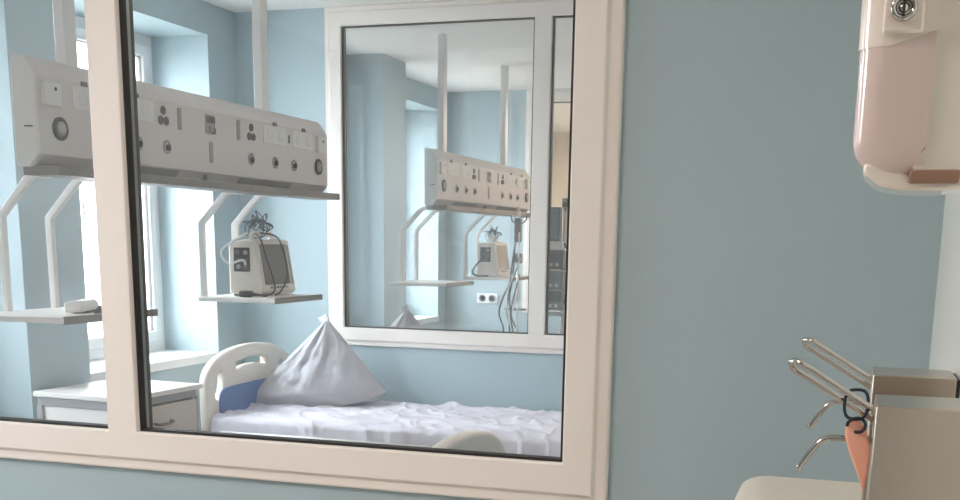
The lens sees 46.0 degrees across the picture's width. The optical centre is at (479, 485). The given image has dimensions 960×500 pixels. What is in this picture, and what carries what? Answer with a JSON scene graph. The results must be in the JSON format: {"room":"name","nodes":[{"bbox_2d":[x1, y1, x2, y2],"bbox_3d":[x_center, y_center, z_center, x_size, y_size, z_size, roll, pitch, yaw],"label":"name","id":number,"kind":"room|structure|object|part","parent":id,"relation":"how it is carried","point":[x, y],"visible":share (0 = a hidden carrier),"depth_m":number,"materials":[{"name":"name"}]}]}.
{"room":"hospital room","nodes":[
{"label":"hospital room","id":0,"kind":"room"},
{"bbox_2d":[74,0,553,430],"bbox_3d":[-1.887,-1.247,6.288,0.455,2.836,16.200,5,13,18],"label":"wall","id":1,"kind":"structure","parent":0,"point":[193,42],"depth_m":6.66,"materials":[{"name":"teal paint"}]},
{"bbox_2d":[0,0,90,418],"bbox_3d":[-1.965,-0.951,4.913,0.275,2.836,0.400,5,13,18],"label":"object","id":2,"kind":"structure","parent":1,"relation":"attached to","point":[33,356],"depth_m":4.78,"materials":[{"name":"teal paint"}]},
{"bbox_2d":[75,15,218,381],"bbox_3d":[-1.973,-1.506,5.899,0.447,1.824,1.485,5,13,18],"label":"window","id":3,"kind":"structure","parent":1,"relation":"in","point":[161,359],"depth_m":6.53,"materials":[{"name":"white plastic"}]},
{"bbox_3d":[-2.088,-1.421,5.913,0.054,0.129,0.018,5,13,18],"label":"handle","id":4,"kind":"part","parent":3,"relation":"part of","materials":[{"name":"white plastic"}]},
{"bbox_3d":[-2.143,-1.544,5.947,0.090,1.774,1.485,5,13,18],"label":"frame","id":5,"kind":"part","parent":3,"relation":"part of","materials":[{"name":"white plastic"}]},
{"bbox_3d":[-1.956,-0.636,6.077,0.387,0.050,1.483,5,13,18],"label":"sill","id":6,"kind":"part","parent":3,"relation":"part of","materials":[{"name":"white plastic"}]},
{"bbox_2d":[347,53,405,326],"bbox_3d":[-0.765,-1.706,8.487,0.275,2.836,0.430,5,13,18],"label":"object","id":7,"kind":"structure","parent":1,"relation":"attached to","point":[376,83],"depth_m":8.23,"materials":[{"name":"teal paint"}]},
{"bbox_2d":[413,315,438,324],"bbox_3d":[-0.782,-2.255,9.447,0.447,1.824,1.360,5,13,18],"label":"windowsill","id":8,"kind":"structure","parent":1,"relation":"in","point":[422,319],"depth_m":9.98,"materials":[{"name":"white plastic"}]},
{"bbox_2d":[202,0,572,131],"bbox_3d":[0.357,-2.523,5.264,5.100,0.150,16.400,5,13,18],"label":"ceiling","id":9,"kind":"structure","parent":0,"point":[476,51],"depth_m":7.67,"materials":[{"name":"white paint"}]},
{"bbox_2d":[0,0,339,324],"bbox_3d":[-1.209,-1.530,4.652,0.400,1.574,2.194,5,13,18],"label":"medical supply unit","id":10,"kind":"object","parent":9,"relation":"hanging from","point":[187,140],"visible":0.84,"depth_m":4.34,"materials":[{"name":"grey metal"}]},
{"bbox_2d":[0,307,93,323],"bbox_3d":[-1.480,-0.612,4.045,0.395,0.021,0.535,5,13,18],"label":"shelf","id":11,"kind":"object","parent":10,"relation":"attached to","point":[53,315],"depth_m":3.82,"materials":[{"name":"white laminate"}]},
{"bbox_2d":[52,117,68,140],"bbox_3d":[-1.393,-1.185,3.754,0.010,0.076,0.076,5,13,18],"label":"socket","id":12,"kind":"object","parent":10,"relation":"attached to","point":[60,125],"depth_m":3.74,"materials":[{"name":"grey plastic"}]},
{"bbox_3d":[-1.337,-1.328,3.902,0.004,0.079,0.220,5,13,18],"label":"socket panel","id":13,"kind":"part","parent":10,"relation":"part of","materials":[{"name":"white plastic"}]},
{"bbox_2d":[64,298,98,312],"bbox_3d":[-1.409,-0.635,3.998,0.065,0.045,0.200,0,12,-2],"label":"handset","id":14,"kind":"object","parent":10,"relation":"on","point":[83,305],"visible":0.91,"depth_m":3.92,"materials":[{"name":"white plastic"}]},
{"bbox_2d":[93,305,101,313],"bbox_3d":[-1.329,-0.624,4.000,0.040,0.026,0.128,1,12,1],"label":"plug","id":15,"kind":"object","parent":10,"relation":"on","point":[98,310],"visible":0.22,"depth_m":3.96,"materials":[{"name":"grey plastic"}]},
{"bbox_2d":[139,136,142,149],"bbox_3d":[-1.258,-1.262,4.163,0.007,0.052,0.052,5,13,18],"label":"outlet","id":16,"kind":"object","parent":10,"relation":"attached to","point":[140,137],"depth_m":4.17,"materials":[{"name":"grey plastic"}]},
{"bbox_3d":[-1.257,-1.378,4.139,0.004,0.079,0.210,5,13,18],"label":"socket panel","id":17,"kind":"part","parent":10,"relation":"part of","materials":[{"name":"white plastic"}]},
{"bbox_2d":[140,166,179,176],"bbox_3d":[-1.272,-1.174,4.214,0.037,0.035,0.500,5,13,18],"label":"lamp","id":18,"kind":"object","parent":10,"relation":"on","point":[172,171],"depth_m":4.34,"materials":[{"name":"grey plastic"}]},
{"bbox_2d":[158,116,163,124],"bbox_3d":[-1.209,-1.384,4.283,0.007,0.033,0.033,5,13,18],"label":"socket","id":19,"kind":"object","parent":10,"relation":"attached to","point":[160,118],"depth_m":4.28,"materials":[{"name":"grey plastic"}]},
{"bbox_2d":[160,106,165,114],"bbox_3d":[-1.203,-1.425,4.291,0.007,0.033,0.033,5,13,18],"label":"socket","id":20,"kind":"object","parent":10,"relation":"attached to","point":[162,108],"depth_m":4.29,"materials":[{"name":"grey plastic"}]},
{"bbox_2d":[164,117,168,125],"bbox_3d":[-1.198,-1.391,4.316,0.007,0.033,0.033,5,13,18],"label":"socket","id":21,"kind":"object","parent":10,"relation":"attached to","point":[166,119],"depth_m":4.32,"materials":[{"name":"grey plastic"}]},
{"bbox_2d":[163,140,171,153],"bbox_3d":[-1.200,-1.298,4.335,0.007,0.052,0.052,5,13,18],"label":"outlet","id":22,"kind":"object","parent":10,"relation":"attached to","point":[167,144],"depth_m":4.33,"materials":[{"name":"grey plastic"}]},
{"bbox_3d":[-1.106,-1.244,4.702,0.140,0.031,2.148,5,13,18],"label":"rail","id":23,"kind":"part","parent":10,"relation":"part of","materials":[{"name":"grey metal"}]},
{"bbox_2d":[205,114,215,134],"bbox_3d":[-1.098,-1.471,4.604,0.011,0.075,0.072,5,13,18],"label":"switch plate","id":24,"kind":"object","parent":10,"relation":"attached to","point":[210,119],"depth_m":4.60,"materials":[{"name":"grey plastic"}]},
{"bbox_2d":[247,132,251,139],"bbox_3d":[-1.001,-1.515,4.904,0.007,0.033,0.033,5,13,18],"label":"socket","id":25,"kind":"object","parent":10,"relation":"attached to","point":[249,134],"depth_m":4.90,"materials":[{"name":"grey plastic"}]},
{"bbox_2d":[249,124,253,131],"bbox_3d":[-0.994,-1.556,4.913,0.007,0.033,0.033,5,13,18],"label":"socket","id":26,"kind":"object","parent":10,"relation":"attached to","point":[251,126],"depth_m":4.92,"materials":[{"name":"grey plastic"}]},
{"bbox_2d":[248,153,254,164],"bbox_3d":[-0.998,-1.425,4.935,0.007,0.052,0.052,5,13,18],"label":"outlet","id":27,"kind":"object","parent":10,"relation":"attached to","point":[251,156],"depth_m":4.93,"materials":[{"name":"grey plastic"}]},
{"bbox_2d":[239,290,266,296],"bbox_3d":[-1.047,-0.883,5.207,0.127,0.030,0.048,2,12,7],"label":"plug","id":28,"kind":"object","parent":10,"relation":"on","point":[242,293],"visible":1,"depth_m":5.20,"materials":[{"name":"grey plastic"}]},
{"bbox_3d":[-1.018,-0.879,5.214,0.071,0.020,0.023,-1,12,-9],"label":"cord","id":29,"kind":"part","parent":28,"relation":"part of","materials":[{"name":"grey rubber"}]},
{"bbox_2d":[198,294,312,303],"bbox_3d":[-1.036,-0.891,5.367,0.395,0.021,0.480,5,13,18],"label":"shelf","id":30,"kind":"object","parent":10,"relation":"attached to","point":[281,298],"depth_m":5.18,"materials":[{"name":"white laminate"}]},
{"bbox_2d":[229,231,295,294],"bbox_3d":[-1.040,-1.065,5.399,0.182,0.297,0.344,5,13,18],"label":"patient monitor","id":31,"kind":"object","parent":10,"relation":"on","point":[255,276],"visible":0.98,"depth_m":5.28,"materials":[{"name":"beige plastic"}]},
{"bbox_2d":[220,232,247,264],"bbox_3d":[-1.125,-1.091,5.238,0.147,0.169,0.075,-10,16,-41],"label":"cable","id":32,"kind":"object","parent":31,"relation":"attached to","point":[245,233],"visible":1,"depth_m":5.23,"materials":[{"name":"white rubber"}]},
{"bbox_2d":[234,233,275,295],"bbox_3d":[-1.050,-1.030,5.269,0.183,0.288,0.089,1,12,3],"label":"hanging cable","id":33,"kind":"object","parent":31,"relation":"hanging from","point":[255,234],"visible":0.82,"depth_m":5.26,"materials":[{"name":"grey rubber"}]},
{"bbox_2d":[241,210,272,238],"bbox_3d":[-1.041,-1.242,5.380,0.144,0.131,0.214,5,13,18],"label":"bundle","id":34,"kind":"object","parent":31,"relation":"on","point":[252,222],"visible":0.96,"depth_m":5.33,"materials":[{"name":"grey rubber"}]},
{"bbox_3d":[-1.042,-1.188,5.381,0.023,0.050,0.213,5,13,18],"label":"handle","id":35,"kind":"part","parent":31,"relation":"part of","materials":[{"name":"beige plastic"}]},
{"bbox_2d":[260,232,287,295],"bbox_3d":[-0.982,-1.054,5.371,0.107,0.293,0.168,5,13,18],"label":"cable","id":36,"kind":"object","parent":31,"relation":"hanging from","point":[260,232],"visible":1,"depth_m":5.40,"materials":[{"name":"grey rubber"}]},
{"bbox_2d":[237,177,292,188],"bbox_3d":[-0.973,-1.363,5.106,0.037,0.035,0.480,5,13,18],"label":"lamp","id":37,"kind":"object","parent":10,"relation":"on","point":[280,182],"depth_m":5.12,"materials":[{"name":"grey plastic"}]},
{"bbox_3d":[-0.929,-1.584,5.117,0.004,0.079,0.215,5,13,18],"label":"socket panel","id":38,"kind":"part","parent":10,"relation":"part of","materials":[{"name":"white plastic"}]},
{"bbox_2d":[272,157,278,168],"bbox_3d":[-0.930,-1.468,5.139,0.007,0.052,0.052,5,13,18],"label":"outlet","id":39,"kind":"object","parent":10,"relation":"attached to","point":[275,160],"depth_m":5.13,"materials":[{"name":"grey plastic"}]},
{"bbox_2d":[291,160,296,170],"bbox_3d":[-0.872,-1.504,5.311,0.007,0.052,0.052,5,13,18],"label":"outlet","id":40,"kind":"object","parent":10,"relation":"attached to","point":[293,162],"depth_m":5.30,"materials":[{"name":"grey plastic"}]},
{"bbox_3d":[-0.843,-1.638,5.373,0.004,0.079,0.215,5,13,18],"label":"socket panel","id":41,"kind":"part","parent":10,"relation":"part of","materials":[{"name":"white plastic"}]},
{"bbox_2d":[315,159,322,174],"bbox_3d":[-0.791,-1.563,5.546,0.010,0.076,0.076,5,13,18],"label":"socket","id":42,"kind":"object","parent":10,"relation":"attached to","point":[318,162],"depth_m":5.54,"materials":[{"name":"grey plastic"}]},
{"bbox_2d":[390,33,530,286],"bbox_3d":[-0.044,-2.262,8.119,0.400,1.574,2.194,5,13,18],"label":"medical supply unit","id":43,"kind":"object","parent":9,"relation":"hanging from","point":[453,182],"visible":0.97,"depth_m":7.66,"materials":[{"name":"white metal"}]},
{"bbox_2d":[390,280,463,286],"bbox_3d":[-0.316,-1.344,7.512,0.395,0.021,0.535,5,13,18],"label":"shelf","id":44,"kind":"object","parent":43,"relation":"attached to","point":[433,283],"depth_m":7.31,"materials":[{"name":"white laminate"}]},
{"bbox_2d":[442,179,446,191],"bbox_3d":[-0.228,-1.917,7.221,0.010,0.076,0.076,5,13,18],"label":"socket","id":45,"kind":"object","parent":43,"relation":"attached to","point":[444,181],"depth_m":7.21,"materials":[{"name":"grey plastic"}]},
{"bbox_3d":[-0.173,-2.060,7.369,0.004,0.079,0.220,5,13,18],"label":"socket panel","id":46,"kind":"part","parent":43,"relation":"part of","materials":[{"name":"white plastic"}]},
{"bbox_2d":[451,201,477,207],"bbox_3d":[-0.108,-1.906,7.681,0.037,0.035,0.500,5,13,18],"label":"lamp","id":47,"kind":"object","parent":43,"relation":"on","point":[474,204],"depth_m":7.68,"materials":[{"name":"grey plastic"}]},
{"bbox_3d":[-0.093,-2.110,7.606,0.004,0.079,0.210,5,13,18],"label":"socket panel","id":48,"kind":"part","parent":43,"relation":"part of","materials":[{"name":"white plastic"}]},
{"bbox_3d":[0.059,-1.977,8.169,0.140,0.031,2.148,5,13,18],"label":"rail","id":49,"kind":"part","parent":43,"relation":"part of","materials":[{"name":"grey metal"}]},
{"bbox_2d":[487,171,490,182],"bbox_3d":[0.064,-2.203,8.072,0.006,0.075,0.072,5,13,18],"label":"switch plate","id":50,"kind":"object","parent":43,"relation":"attached to","point":[488,172],"depth_m":8.06,"materials":[{"name":"grey plastic"}]},
{"bbox_2d":[463,276,520,280],"bbox_3d":[0.128,-1.623,8.834,0.395,0.021,0.480,5,13,18],"label":"shelf","id":51,"kind":"object","parent":43,"relation":"attached to","point":[465,277],"depth_m":8.63,"materials":[{"name":"white metal"}]},
{"bbox_2d":[477,237,509,275],"bbox_3d":[0.109,-1.788,8.819,0.182,0.297,0.344,5,13,18],"label":"patient monitor","id":52,"kind":"object","parent":43,"relation":"on","point":[495,262],"visible":1,"depth_m":8.69,"materials":[{"name":"beige plastic"}]},
{"bbox_2d":[471,256,487,276],"bbox_3d":[0.001,-1.681,8.678,0.131,0.159,0.043,1,12,3],"label":"cable","id":53,"kind":"object","parent":52,"relation":"hanging from","point":[483,257],"visible":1,"depth_m":8.67,"materials":[{"name":"grey rubber"}]},
{"bbox_2d":[483,226,501,241],"bbox_3d":[0.108,-1.964,8.800,0.144,0.131,0.214,5,13,18],"label":"bundle","id":54,"kind":"object","parent":52,"relation":"on","point":[491,230],"visible":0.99,"depth_m":8.75,"materials":[{"name":"grey rubber"}]},
{"bbox_3d":[0.107,-1.911,8.802,0.023,0.050,0.213,5,13,18],"label":"handle","id":55,"kind":"part","parent":52,"relation":"part of","materials":[{"name":"beige plastic"}]},
{"bbox_2d":[495,206,515,211],"bbox_3d":[0.192,-2.095,8.573,0.037,0.035,0.480,5,13,18],"label":"lamp","id":56,"kind":"object","parent":43,"relation":"on","point":[506,208],"depth_m":8.57,"materials":[{"name":"grey plastic"}]},
{"bbox_3d":[0.236,-2.316,8.584,0.004,0.079,0.215,5,13,18],"label":"socket panel","id":57,"kind":"part","parent":43,"relation":"part of","materials":[{"name":"white plastic"}]},
{"bbox_3d":[0.321,-2.370,8.840,0.004,0.079,0.215,5,13,18],"label":"socket panel","id":58,"kind":"part","parent":43,"relation":"part of","materials":[{"name":"white plastic"}]},
{"bbox_2d":[235,8,562,411],"bbox_3d":[0.736,-1.201,6.239,4.565,2.836,0.100,5,13,18],"label":"wall","id":59,"kind":"structure","parent":0,"point":[296,37],"depth_m":6.62,"materials":[{"name":"teal paint"}]},
{"bbox_2d":[324,0,572,354],"bbox_3d":[0.286,-1.685,6.239,2.475,1.900,0.071,5,13,18],"label":"window","id":60,"kind":"structure","parent":59,"relation":"in","point":[544,13],"depth_m":6.35,"materials":[{"name":"white plastic"}]},
{"bbox_2d":[0,0,945,499],"bbox_3d":[-0.401,-0.486,2.856,4.565,2.836,0.100,5,13,18],"label":"wall","id":61,"kind":"structure","parent":0,"point":[750,226],"depth_m":2.47,"materials":[{"name":"teal paint"}]},
{"bbox_2d":[0,0,625,499],"bbox_3d":[-0.891,-0.974,2.869,2.540,1.900,0.071,5,13,18],"label":"window","id":62,"kind":"structure","parent":61,"relation":"in","point":[130,440],"depth_m":2.82,"materials":[{"name":"white plastic"}]},
{"bbox_2d":[445,90,559,333],"bbox_3d":[1.872,-1.915,9.623,4.565,2.836,0.100,5,13,18],"label":"wall","id":63,"kind":"structure","parent":0,"point":[473,117],"depth_m":10.06,"materials":[{"name":"teal paint"}]},
{"bbox_2d":[477,293,497,303],"bbox_3d":[0.065,-1.691,10.214,0.200,0.090,0.018,5,13,18],"label":"wall outlet","id":64,"kind":"object","parent":63,"relation":"attached to","point":[492,298],"visible":1,"depth_m":10.21,"materials":[{"name":"white plastic"}]},
{"bbox_2d":[522,88,570,312],"bbox_3d":[1.548,-2.389,9.583,2.430,1.900,0.071,5,13,18],"label":"window","id":65,"kind":"structure","parent":63,"relation":"in","point":[560,95],"depth_m":9.83,"materials":[{"name":"white plastic"}]},
{"bbox_2d":[552,132,569,290],"bbox_3d":[3.041,-2.650,13.104,4.565,2.836,0.100,5,13,18],"label":"wall","id":66,"kind":"structure","parent":0,"point":[560,139],"depth_m":13.51,"materials":[{"name":"beige paint"}]},
{"bbox_2d":[929,193,959,397],"bbox_3d":[0.194,0.148,-0.047,0.100,2.836,5.175,5,13,18],"label":"wall","id":67,"kind":"structure","parent":0,"point":[945,342],"depth_m":2.06,"materials":[{"name":"white paint"}]},
{"bbox_2d":[734,476,861,499],"bbox_3d":[0.635,0.175,2.083,0.344,0.324,0.280,5,13,18],"label":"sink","id":68,"kind":"object","parent":67,"relation":"attached to","point":[760,487],"visible":0.79,"depth_m":2.09,"materials":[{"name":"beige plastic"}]},
{"bbox_2d":[788,358,959,499],"bbox_3d":[0.509,-0.015,1.456,0.236,0.289,0.124,5,13,18],"label":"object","id":69,"kind":"object","parent":67,"relation":"attached to","point":[914,441],"visible":0.94,"depth_m":1.38,"materials":[{"name":"silver metal"}]},
{"bbox_3d":[0.455,-0.121,1.451,0.120,0.080,0.032,5,13,18],"label":"lever","id":70,"kind":"part","parent":69,"relation":"part of","materials":[{"name":"silver metal"}]},
{"bbox_3d":[0.461,-0.040,1.467,0.098,0.052,0.008,5,13,18],"label":"spout","id":71,"kind":"part","parent":69,"relation":"part of","materials":[{"name":"silver metal"}]},
{"bbox_2d":[843,388,869,433],"bbox_3d":[0.478,-0.095,1.437,0.033,0.053,0.046,5,13,18],"label":"tie","id":72,"kind":"object","parent":69,"relation":"hanging from","point":[850,419],"visible":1,"depth_m":1.43,"materials":[{"name":"grey"}]},
{"bbox_2d":[845,420,870,490],"bbox_3d":[0.480,-0.038,1.438,0.033,0.092,0.010,5,13,18],"label":"tag","id":73,"kind":"object","parent":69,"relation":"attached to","point":[858,445],"visible":1,"depth_m":1.43,"materials":[{"name":"brown"}]},
{"bbox_2d":[801,337,959,499],"bbox_3d":[0.623,-0.087,1.795,0.236,0.289,0.124,5,13,18],"label":"dispenser","id":74,"kind":"object","parent":67,"relation":"attached to","point":[884,380],"visible":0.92,"depth_m":1.73,"materials":[{"name":"silver metal"}]},
{"bbox_3d":[0.575,-0.112,1.806,0.098,0.052,0.008,5,13,18],"label":"spout","id":75,"kind":"part","parent":74,"relation":"part of","materials":[{"name":"silver metal"}]},
{"bbox_3d":[0.569,-0.193,1.791,0.120,0.080,0.032,5,13,18],"label":"lever","id":76,"kind":"part","parent":74,"relation":"part of","materials":[{"name":"silver metal"}]},
{"bbox_3d":[0.732,-0.054,1.766,0.005,0.232,0.116,5,13,18],"label":"plate","id":77,"kind":"part","parent":74,"relation":"part of","materials":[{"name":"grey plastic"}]},
{"bbox_2d":[853,0,959,195],"bbox_3d":[0.416,-0.381,0.968,0.174,0.253,0.136,5,13,18],"label":"soap dispenser","id":78,"kind":"object","parent":67,"relation":"attached to","point":[906,136],"visible":1,"depth_m":0.94,"materials":[{"name":"beige plastic"}]},
{"bbox_3d":[0.364,-0.329,1.002,0.059,0.115,0.124,5,13,18],"label":"soap tank","id":79,"kind":"part","parent":78,"relation":"part of","materials":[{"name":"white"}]},
{"bbox_3d":[0.348,-0.391,0.924,0.032,0.040,0.005,5,13,18],"label":"lock plate","id":80,"kind":"part","parent":78,"relation":"part of","materials":[{"name":"white plastic"}]},
{"bbox_3d":[0.318,0.381,5.891,5.100,0.120,16.400,5,13,18],"label":"floor","id":81,"kind":"structure","parent":0,"visible":0},
{"bbox_2d":[33,380,202,430],"bbox_3d":[-1.564,0.019,5.008,0.477,0.910,0.550,6,13,22],"label":"base cabinet","id":82,"kind":"object","parent":81,"relation":"on","point":[174,404],"visible":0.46,"depth_m":4.82,"materials":[{"name":"white laminate"}]},
{"bbox_3d":[-1.859,0.078,4.853,0.030,0.852,0.013,6,13,22],"label":"leg","id":83,"kind":"part","parent":82,"relation":"part of","materials":[{"name":"grey metal"}]},
{"bbox_3d":[-1.572,-0.388,4.926,0.422,0.036,0.530,6,13,22],"label":"rail","id":84,"kind":"part","parent":82,"relation":"part of","materials":[{"name":"grey"}]},
{"bbox_3d":[-1.355,-0.269,4.861,0.033,0.018,0.122,6,13,22],"label":"handle","id":85,"kind":"part","parent":82,"relation":"part of","materials":[{"name":"grey metal"}]},
{"bbox_3d":[-1.374,-0.273,4.868,0.016,0.145,0.490,6,13,22],"label":"drawer","id":86,"kind":"part","parent":82,"relation":"part of","materials":[{"name":"beige laminate"}]},
{"bbox_3d":[-1.292,0.014,5.185,0.030,0.852,0.013,6,13,21],"label":"leg","id":87,"kind":"part","parent":82,"relation":"part of","materials":[{"name":"grey metal"}]},
{"bbox_2d":[199,342,432,446],"bbox_3d":[-0.277,-0.247,6.173,2.300,0.973,1.024,5,13,18],"label":"hospital bed","id":88,"kind":"object","parent":81,"relation":"on","point":[237,386],"visible":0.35,"depth_m":6.22,"materials":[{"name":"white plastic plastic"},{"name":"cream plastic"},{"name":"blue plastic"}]},
{"bbox_3d":[-1.291,-0.459,6.469,0.012,0.283,0.748,5,13,18],"label":"blue panel","id":89,"kind":"part","parent":88,"relation":"part of","materials":[{"name":"blue plastic"}]},
{"bbox_3d":[-1.320,-0.520,6.465,0.050,0.587,0.982,5,13,18],"label":"headboard","id":90,"kind":"part","parent":88,"relation":"part of","materials":[{"name":"beige plastic"}]},
{"bbox_3d":[-0.776,-0.164,5.868,1.254,0.179,0.112,5,13,18],"label":"rail","id":91,"kind":"part","parent":88,"relation":"part of","materials":[{"name":"white"}]},
{"bbox_2d":[211,398,561,456],"bbox_3d":[-0.276,-0.301,6.163,2.152,0.223,1.005,5,13,18],"label":"sheet","id":92,"kind":"object","parent":88,"relation":"on","point":[520,431],"visible":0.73,"depth_m":5.94,"materials":[{"name":"white fabric"}]},
{"bbox_2d":[256,314,386,406],"bbox_3d":[-0.942,-0.716,6.467,0.817,0.513,0.282,-1,12,-10],"label":"pillow","id":93,"kind":"object","parent":92,"relation":"on","point":[324,369],"visible":0.97,"depth_m":6.44,"materials":[{"name":"white fabric"}]},
{"bbox_2d":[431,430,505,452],"bbox_3d":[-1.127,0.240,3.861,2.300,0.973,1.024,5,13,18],"label":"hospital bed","id":94,"kind":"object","parent":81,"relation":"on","point":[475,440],"visible":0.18,"depth_m":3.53,"materials":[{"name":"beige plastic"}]},
{"bbox_2d":[498,207,527,331],"bbox_3d":[0.270,-1.140,8.340,0.356,1.782,0.356,11,16,39],"label":"stand","id":95,"kind":"object","parent":81,"relation":"on","point":[517,257],"visible":0.59,"depth_m":8.22,"materials":[{"name":"polished chrome"},{"name":"dark rubber"},{"name":"dark grey plastic"}]},
{"bbox_2d":[548,198,567,333],"bbox_3d":[0.566,-1.018,7.743,0.554,1.839,0.496,5,13,18],"label":"stand","id":96,"kind":"object","parent":81,"relation":"on","point":[557,272],"visible":0.27,"depth_m":7.52,"materials":[{"name":"silver metal"}]},
{"bbox_3d":[0.475,-1.734,7.489,0.090,0.195,0.005,5,13,18],"label":"screen glass","id":97,"kind":"part","parent":96,"relation":"part of","materials":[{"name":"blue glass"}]},
{"bbox_2d":[548,311,563,315],"bbox_3d":[0.483,-1.165,7.660,0.210,0.020,0.140,5,13,18],"label":"tray","id":98,"kind":"object","parent":96,"relation":"on","point":[550,313],"depth_m":7.59,"materials":[{"name":"grey plastic"}]},
{"bbox_3d":[0.129,-0.502,7.381,2.300,0.973,1.024,5,13,18],"label":"hospital bed","id":99,"kind":"object","parent":81,"relation":"on","visible":0},
{"bbox_3d":[0.129,-0.556,7.370,2.141,0.223,0.997,5,13,18],"label":"sheet","id":100,"kind":"object","parent":99,"relation":"on","visible":0},
{"bbox_2d":[389,304,422,327],"bbox_3d":[-0.544,-0.941,7.524,0.817,0.513,0.282,-1,12,-10],"label":"pillow","id":101,"kind":"object","parent":100,"relation":"on","point":[406,319],"visible":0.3,"depth_m":7.57,"materials":[{"name":"white fabric"}]},
{"label":"outside","id":102,"kind":"structure","parent":0,"visible":0},
{"bbox_3d":[-13.903,1.743,13.105,25.930,0.200,45.000,5,13,18],"label":"ground","id":103,"kind":"structure","parent":102,"visible":0},
{"bbox_2d":[79,182,102,335],"bbox_3d":[-8.300,-1.263,13.279,1.000,5.750,32.000,5,13,18],"label":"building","id":104,"kind":"structure","parent":103,"relation":"on","point":[87,189],"depth_m":17.80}
]}

